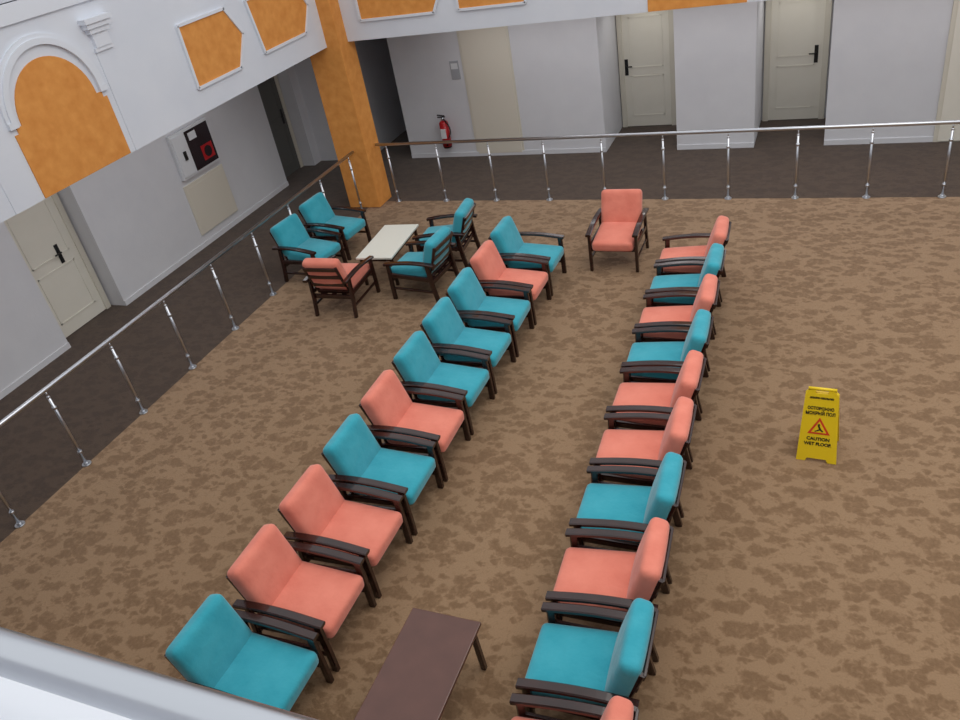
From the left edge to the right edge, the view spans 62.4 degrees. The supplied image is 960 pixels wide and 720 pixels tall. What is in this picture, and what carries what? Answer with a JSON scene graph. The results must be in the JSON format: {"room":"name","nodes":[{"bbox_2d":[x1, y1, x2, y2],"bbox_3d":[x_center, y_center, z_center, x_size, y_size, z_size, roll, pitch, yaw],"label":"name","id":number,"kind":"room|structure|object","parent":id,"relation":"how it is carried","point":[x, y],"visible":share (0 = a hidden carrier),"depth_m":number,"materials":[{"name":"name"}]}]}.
{"room":"public hall","nodes":[
{"label":"public hall","id":0,"kind":"room"},
{"bbox_2d":[0,676,131,719],"bbox_3d":[0.300,1.110,1.127,14.160,1.370,0.175,4,36,23],"label":"trim","id":1,"kind":"structure","parent":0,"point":[18,701],"depth_m":1.09,"materials":[{"name":"white paint"}]},
{"bbox_2d":[0,627,317,719],"bbox_3d":[0.177,0.477,0.718,14.160,0.157,0.070,4,36,23],"label":"balcony ledge","id":2,"kind":"object","parent":1,"relation":"on","point":[132,692],"visible":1,"depth_m":0.92,"materials":[{"name":"white paint"}]},
{"bbox_2d":[0,0,320,391],"bbox_3d":[-6.148,-3.143,9.943,0.420,6.200,19.000,4,36,23],"label":"wall","id":3,"kind":"structure","parent":0,"point":[133,219],"depth_m":12.00,"materials":[{"name":"white paint"}]},
{"bbox_2d":[4,193,110,336],"bbox_3d":[-5.918,-1.403,10.945,0.111,2.170,1.070,4,36,23],"label":"door","id":4,"kind":"structure","parent":3,"relation":"in","point":[43,233],"depth_m":11.07,"materials":[{"name":"beige wood"}]},
{"bbox_2d":[0,181,288,399],"bbox_3d":[-6.254,0.673,9.823,0.015,0.080,14.450,4,36,23],"label":"baseboard","id":5,"kind":"structure","parent":3,"relation":"attached to","point":[45,362],"depth_m":12.40,"materials":[{"name":"white paint"}]},
{"bbox_2d":[166,117,219,180],"bbox_3d":[-4.626,-3.423,12.853,0.095,0.720,0.940,4,36,23],"label":"cabinet","id":6,"kind":"object","parent":3,"relation":"attached to","point":[193,149],"visible":1,"depth_m":12.79,"materials":[{"name":"white metal"}]},
{"bbox_2d":[183,164,237,235],"bbox_3d":[-4.515,-2.704,13.342,0.024,0.850,1.020,4,36,23],"label":"access panel","id":7,"kind":"object","parent":3,"relation":"attached to","point":[210,198],"visible":1,"depth_m":13.30,"materials":[{"name":"beige metal"}]},
{"bbox_2d":[257,75,303,176],"bbox_3d":[-3.926,-4.555,15.123,0.111,2.170,0.970,4,36,23],"label":"door","id":8,"kind":"structure","parent":3,"relation":"in","point":[270,91],"depth_m":15.32,"materials":[{"name":"grey"}]},
{"bbox_2d":[0,118,959,719],"bbox_3d":[1.648,0.009,8.604,17.600,0.100,19.000,4,36,23],"label":"floor","id":9,"kind":"structure","parent":0,"point":[809,588],"depth_m":7.87,"materials":[{"name":"carpet"}]},
{"bbox_2d":[0,151,365,527],"bbox_3d":[-4.362,0.727,8.298,0.100,1.025,13.260,4,36,23],"label":"balustrade","id":10,"kind":"object","parent":9,"relation":"on","point":[19,524],"visible":0.91,"depth_m":9.27,"materials":[{"name":"silver metal"}]},
{"bbox_2d":[164,594,333,710],"bbox_3d":[-1.597,2.142,5.488,0.808,0.847,0.666,5,36,23],"label":"armchair","id":11,"kind":"object","parent":9,"relation":"on","point":[217,648],"visible":0.75,"depth_m":5.43,"materials":[{"name":"teal fabric"}]},
{"bbox_2d":[226,524,376,671],"bbox_3d":[-1.351,1.754,6.002,0.808,0.847,0.666,4,36,23],"label":"armchair","id":12,"kind":"object","parent":9,"relation":"on","point":[273,581],"visible":0.92,"depth_m":5.90,"materials":[{"name":"fabric"}]},
{"bbox_2d":[269,214,347,281],"bbox_3d":[-2.490,-1.618,11.462,0.808,0.847,0.666,9,38,28],"label":"armchair","id":13,"kind":"object","parent":9,"relation":"on","point":[293,241],"visible":0.91,"depth_m":11.37,"materials":[{"name":"teal fabric"}]},
{"bbox_2d":[298,192,371,259],"bbox_3d":[-2.213,-2.056,12.042,0.808,0.847,0.666,7,37,26],"label":"armchair","id":14,"kind":"object","parent":9,"relation":"on","point":[317,213],"visible":0.89,"depth_m":11.92,"materials":[{"name":"teal fabric"}]},
{"bbox_2d":[302,255,380,317],"bbox_3d":[-1.851,-1.098,10.478,0.666,0.847,0.808,4,36,22],"label":"armchair","id":15,"kind":"object","parent":9,"relation":"on","point":[328,275],"visible":1,"depth_m":10.27,"materials":[{"name":"fabric"}]},
{"bbox_2d":[277,464,412,598],"bbox_3d":[-1.106,1.365,6.517,0.808,0.847,0.666,5,36,23],"label":"armchair","id":16,"kind":"object","parent":9,"relation":"on","point":[317,513],"visible":0.88,"depth_m":6.41,"materials":[{"name":"fabric"}]},
{"bbox_2d":[310,0,391,206],"bbox_3d":[-2.312,-4.878,12.334,0.590,5.200,0.450,4,36,23],"label":"column","id":17,"kind":"structure","parent":9,"relation":"on","point":[336,68],"depth_m":12.71,"materials":[{"name":"orange paint"}]},
{"bbox_2d":[321,413,443,535],"bbox_3d":[-0.861,0.977,7.032,0.808,0.847,0.666,4,36,22],"label":"armchair","id":18,"kind":"object","parent":9,"relation":"on","point":[354,454],"visible":0.9,"depth_m":6.92,"materials":[{"name":"teal fabric"}]},
{"bbox_2d":[356,224,418,284],"bbox_3d":[-1.257,-1.493,11.255,0.540,0.451,1.040,2,35,19],"label":"side table","id":19,"kind":"object","parent":9,"relation":"on","point":[387,243],"visible":0.85,"depth_m":11.07,"materials":[{"name":"white laminate"}]},
{"bbox_2d":[359,370,470,481],"bbox_3d":[-0.615,0.589,7.546,0.808,0.847,0.666,4,36,22],"label":"armchair","id":20,"kind":"object","parent":9,"relation":"on","point":[387,405],"visible":0.84,"depth_m":7.43,"materials":[{"name":"fabric"}]},
{"bbox_2d":[354,608,486,719],"bbox_3d":[-0.399,2.285,5.265,0.530,0.451,1.120,4,36,23],"label":"coffee table","id":21,"kind":"object","parent":9,"relation":"on","point":[417,679],"visible":1,"depth_m":5.23,"materials":[{"name":"brown wood"}]},
{"bbox_2d":[383,226,458,301],"bbox_3d":[-0.753,-1.290,10.438,0.808,0.847,0.666,7,37,26],"label":"armchair","id":22,"kind":"object","parent":9,"relation":"on","point":[416,266],"visible":1,"depth_m":10.26,"materials":[{"name":"teal fabric"}]},
{"bbox_2d":[391,331,494,434],"bbox_3d":[-0.369,0.200,8.062,0.808,0.847,0.666,5,36,24],"label":"armchair","id":23,"kind":"object","parent":9,"relation":"on","point":[418,364],"visible":0.88,"depth_m":7.95,"materials":[{"name":"teal fabric"}]},
{"bbox_2d":[412,198,480,267],"bbox_3d":[-0.445,-1.762,11.060,0.808,0.847,0.666,1,35,19],"label":"armchair","id":24,"kind":"object","parent":9,"relation":"on","point":[463,224],"visible":0.8,"depth_m":10.86,"materials":[{"name":"teal fabric"}]},
{"bbox_2d":[420,297,515,393],"bbox_3d":[-0.124,-0.189,8.577,0.808,0.847,0.666,5,36,24],"label":"armchair","id":25,"kind":"object","parent":9,"relation":"on","point":[443,326],"visible":0.83,"depth_m":8.46,"materials":[{"name":"teal fabric"}]},
{"bbox_2d":[446,267,534,356],"bbox_3d":[0.121,-0.576,9.090,0.808,0.847,0.666,4,36,22],"label":"armchair","id":26,"kind":"object","parent":9,"relation":"on","point":[467,295],"visible":0.88,"depth_m":8.97,"materials":[{"name":"teal fabric"}]},
{"bbox_2d":[468,240,551,324],"bbox_3d":[0.367,-0.965,9.606,0.808,0.847,0.666,5,36,23],"label":"armchair","id":27,"kind":"object","parent":9,"relation":"on","point":[487,264],"visible":0.88,"depth_m":9.48,"materials":[{"name":"fabric"}]},
{"bbox_2d":[488,216,566,295],"bbox_3d":[0.612,-1.354,10.121,0.808,0.847,0.666,5,36,23],"label":"armchair","id":28,"kind":"object","parent":9,"relation":"on","point":[506,237],"visible":0.8,"depth_m":10.00,"materials":[{"name":"teal fabric"}]},
{"bbox_2d":[509,693,638,719],"bbox_3d":[0.492,2.342,4.552,0.808,0.847,0.666,2,35,20],"label":"armchair","id":29,"kind":"object","parent":9,"relation":"on","point":[618,707],"visible":1,"depth_m":4.70,"materials":[{"name":"fabric"}]},
{"bbox_2d":[515,598,658,719],"bbox_3d":[0.717,1.948,5.082,0.808,0.847,0.666,3,36,21],"label":"armchair","id":30,"kind":"object","parent":9,"relation":"on","point":[570,661],"visible":0.85,"depth_m":4.98,"materials":[{"name":"teal fabric"}]},
{"bbox_2d":[545,517,673,661],"bbox_3d":[0.942,1.553,5.612,0.808,0.847,0.666,3,35,20],"label":"armchair","id":31,"kind":"object","parent":9,"relation":"on","point":[587,575],"visible":0.78,"depth_m":5.49,"materials":[{"name":"fabric"}]},
{"bbox_2d":[585,189,648,271],"bbox_3d":[1.796,-1.695,10.281,0.666,0.847,0.808,4,36,22],"label":"armchair","id":32,"kind":"object","parent":9,"relation":"on","point":[621,216],"visible":1,"depth_m":10.22,"materials":[{"name":"fabric"}]},
{"bbox_2d":[569,452,686,583],"bbox_3d":[1.167,1.159,6.142,0.808,0.847,0.666,3,36,21],"label":"armchair","id":33,"kind":"object","parent":9,"relation":"on","point":[604,505],"visible":0.73,"depth_m":6.02,"materials":[{"name":"teal fabric"}]},
{"bbox_2d":[589,396,696,517],"bbox_3d":[1.392,0.765,6.672,0.808,0.847,0.666,3,36,21],"label":"armchair","id":34,"kind":"object","parent":9,"relation":"on","point":[618,446],"visible":0.76,"depth_m":6.54,"materials":[{"name":"fabric"}]},
{"bbox_2d":[606,350,706,461],"bbox_3d":[1.617,0.371,7.201,0.808,0.847,0.666,4,36,22],"label":"armchair","id":35,"kind":"object","parent":9,"relation":"on","point":[630,396],"visible":0.69,"depth_m":7.07,"materials":[{"name":"fabric"}]},
{"bbox_2d":[375,120,959,201],"bbox_3d":[4.741,-2.665,10.687,13.890,1.025,0.100,4,36,23],"label":"balustrade","id":36,"kind":"object","parent":9,"relation":"on","point":[942,195],"visible":0.97,"depth_m":11.24,"materials":[{"name":"silver metal"}]},
{"bbox_2d":[621,309,713,413],"bbox_3d":[1.842,-0.024,7.732,0.808,0.847,0.666,3,36,21],"label":"armchair","id":37,"kind":"object","parent":9,"relation":"on","point":[641,354],"visible":0.59,"depth_m":7.58,"materials":[{"name":"teal fabric"}]},
{"bbox_2d":[634,274,719,371],"bbox_3d":[2.068,-0.419,8.262,0.808,0.847,0.666,3,35,20],"label":"armchair","id":38,"kind":"object","parent":9,"relation":"on","point":[706,298],"visible":0.62,"depth_m":8.11,"materials":[{"name":"fabric"}]},
{"bbox_2d":[645,243,726,334],"bbox_3d":[2.292,-0.813,8.792,0.808,0.847,0.666,3,36,21],"label":"armchair","id":39,"kind":"object","parent":9,"relation":"on","point":[713,264],"visible":0.65,"depth_m":8.64,"materials":[{"name":"teal fabric"}]},
{"bbox_2d":[655,215,731,301],"bbox_3d":[2.518,-1.207,9.322,0.808,0.847,0.666,3,35,21],"label":"armchair","id":40,"kind":"object","parent":9,"relation":"on","point":[720,233],"visible":0.5,"depth_m":9.17,"materials":[{"name":"fabric"}]},
{"bbox_2d":[796,386,839,464],"bbox_3d":[2.902,0.508,6.761,0.320,0.671,0.340,6,37,25],"label":"sign","id":41,"kind":"object","parent":9,"relation":"on","point":[819,429],"visible":1,"depth_m":6.69,"materials":[{"name":"yellow plastic"}]},
{"bbox_2d":[294,0,953,160],"bbox_3d":[4.428,-6.965,12.538,16.500,6.200,3.300,4,36,23],"label":"wall","id":42,"kind":"structure","parent":0,"point":[886,58],"depth_m":12.95,"materials":[{"name":"white paint"}]},
{"bbox_2d":[437,115,451,148],"bbox_3d":[-0.645,-4.234,14.650,0.191,0.615,0.238,-14,33,-5],"label":"fire extinguisher","id":43,"kind":"object","parent":42,"relation":"attached to","point":[445,130],"visible":0.96,"depth_m":14.57,"materials":[{"name":"red metal"}]},
{"bbox_2d":[449,61,460,79],"bbox_3d":[-0.443,-5.128,14.025,0.170,0.320,0.013,4,36,23],"label":"notice","id":44,"kind":"object","parent":42,"relation":"attached to","point":[454,66],"visible":1,"depth_m":14.02,"materials":[{"name":"grey paper"}]},
{"bbox_2d":[456,26,524,152],"bbox_3d":[0.184,-4.814,13.959,0.940,2.490,0.019,4,36,23],"label":"wall panel","id":45,"kind":"object","parent":42,"relation":"attached to","point":[485,53],"visible":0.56,"depth_m":13.96,"materials":[{"name":"beige"}]},
{"bbox_2d":[615,10,676,126],"bbox_3d":[2.949,-5.204,14.026,0.990,2.170,0.111,4,36,23],"label":"door","id":46,"kind":"structure","parent":42,"relation":"in","point":[645,41],"depth_m":14.06,"materials":[{"name":"beige wood"}]},
{"bbox_2d":[411,136,932,157],"bbox_3d":[5.308,-3.438,12.558,14.400,0.080,0.015,4,36,23],"label":"baseboard","id":47,"kind":"structure","parent":42,"relation":"attached to","point":[902,139],"depth_m":13.26,"materials":[{"name":"white paint"}]},
{"bbox_2d":[762,0,831,120],"bbox_3d":[5.212,-5.031,13.078,0.990,2.170,0.111,4,36,23],"label":"door","id":48,"kind":"structure","parent":42,"relation":"in","point":[797,32],"depth_m":13.12,"materials":[{"name":"beige wood"}]},
{"bbox_2d":[933,0,959,141],"bbox_3d":[7.124,-4.150,11.135,1.060,2.200,0.044,4,36,23],"label":"door","id":49,"kind":"structure","parent":42,"relation":"in","point":[949,98],"depth_m":11.43,"materials":[{"name":"beige wood"}]},
{"bbox_3d":[1.087,-1.424,5.578,16.500,0.450,15.700,4,36,23],"label":"ceiling","id":50,"kind":"structure","parent":0,"visible":0},
{"bbox_2d":[0,0,326,222],"bbox_3d":[-4.287,-2.639,7.887,0.220,1.710,10.870,4,36,23],"label":"balcony wall","id":51,"kind":"structure","parent":50,"relation":"attached to","point":[85,85],"depth_m":8.56,"materials":[{"name":"white paint"}]},
{"bbox_2d":[338,0,766,41],"bbox_3d":[4.130,-5.136,9.127,14.160,1.710,0.220,4,36,23],"label":"balcony wall","id":52,"kind":"structure","parent":50,"relation":"attached to","point":[362,19],"depth_m":11.30,"materials":[{"name":"white paint"}]}
]}

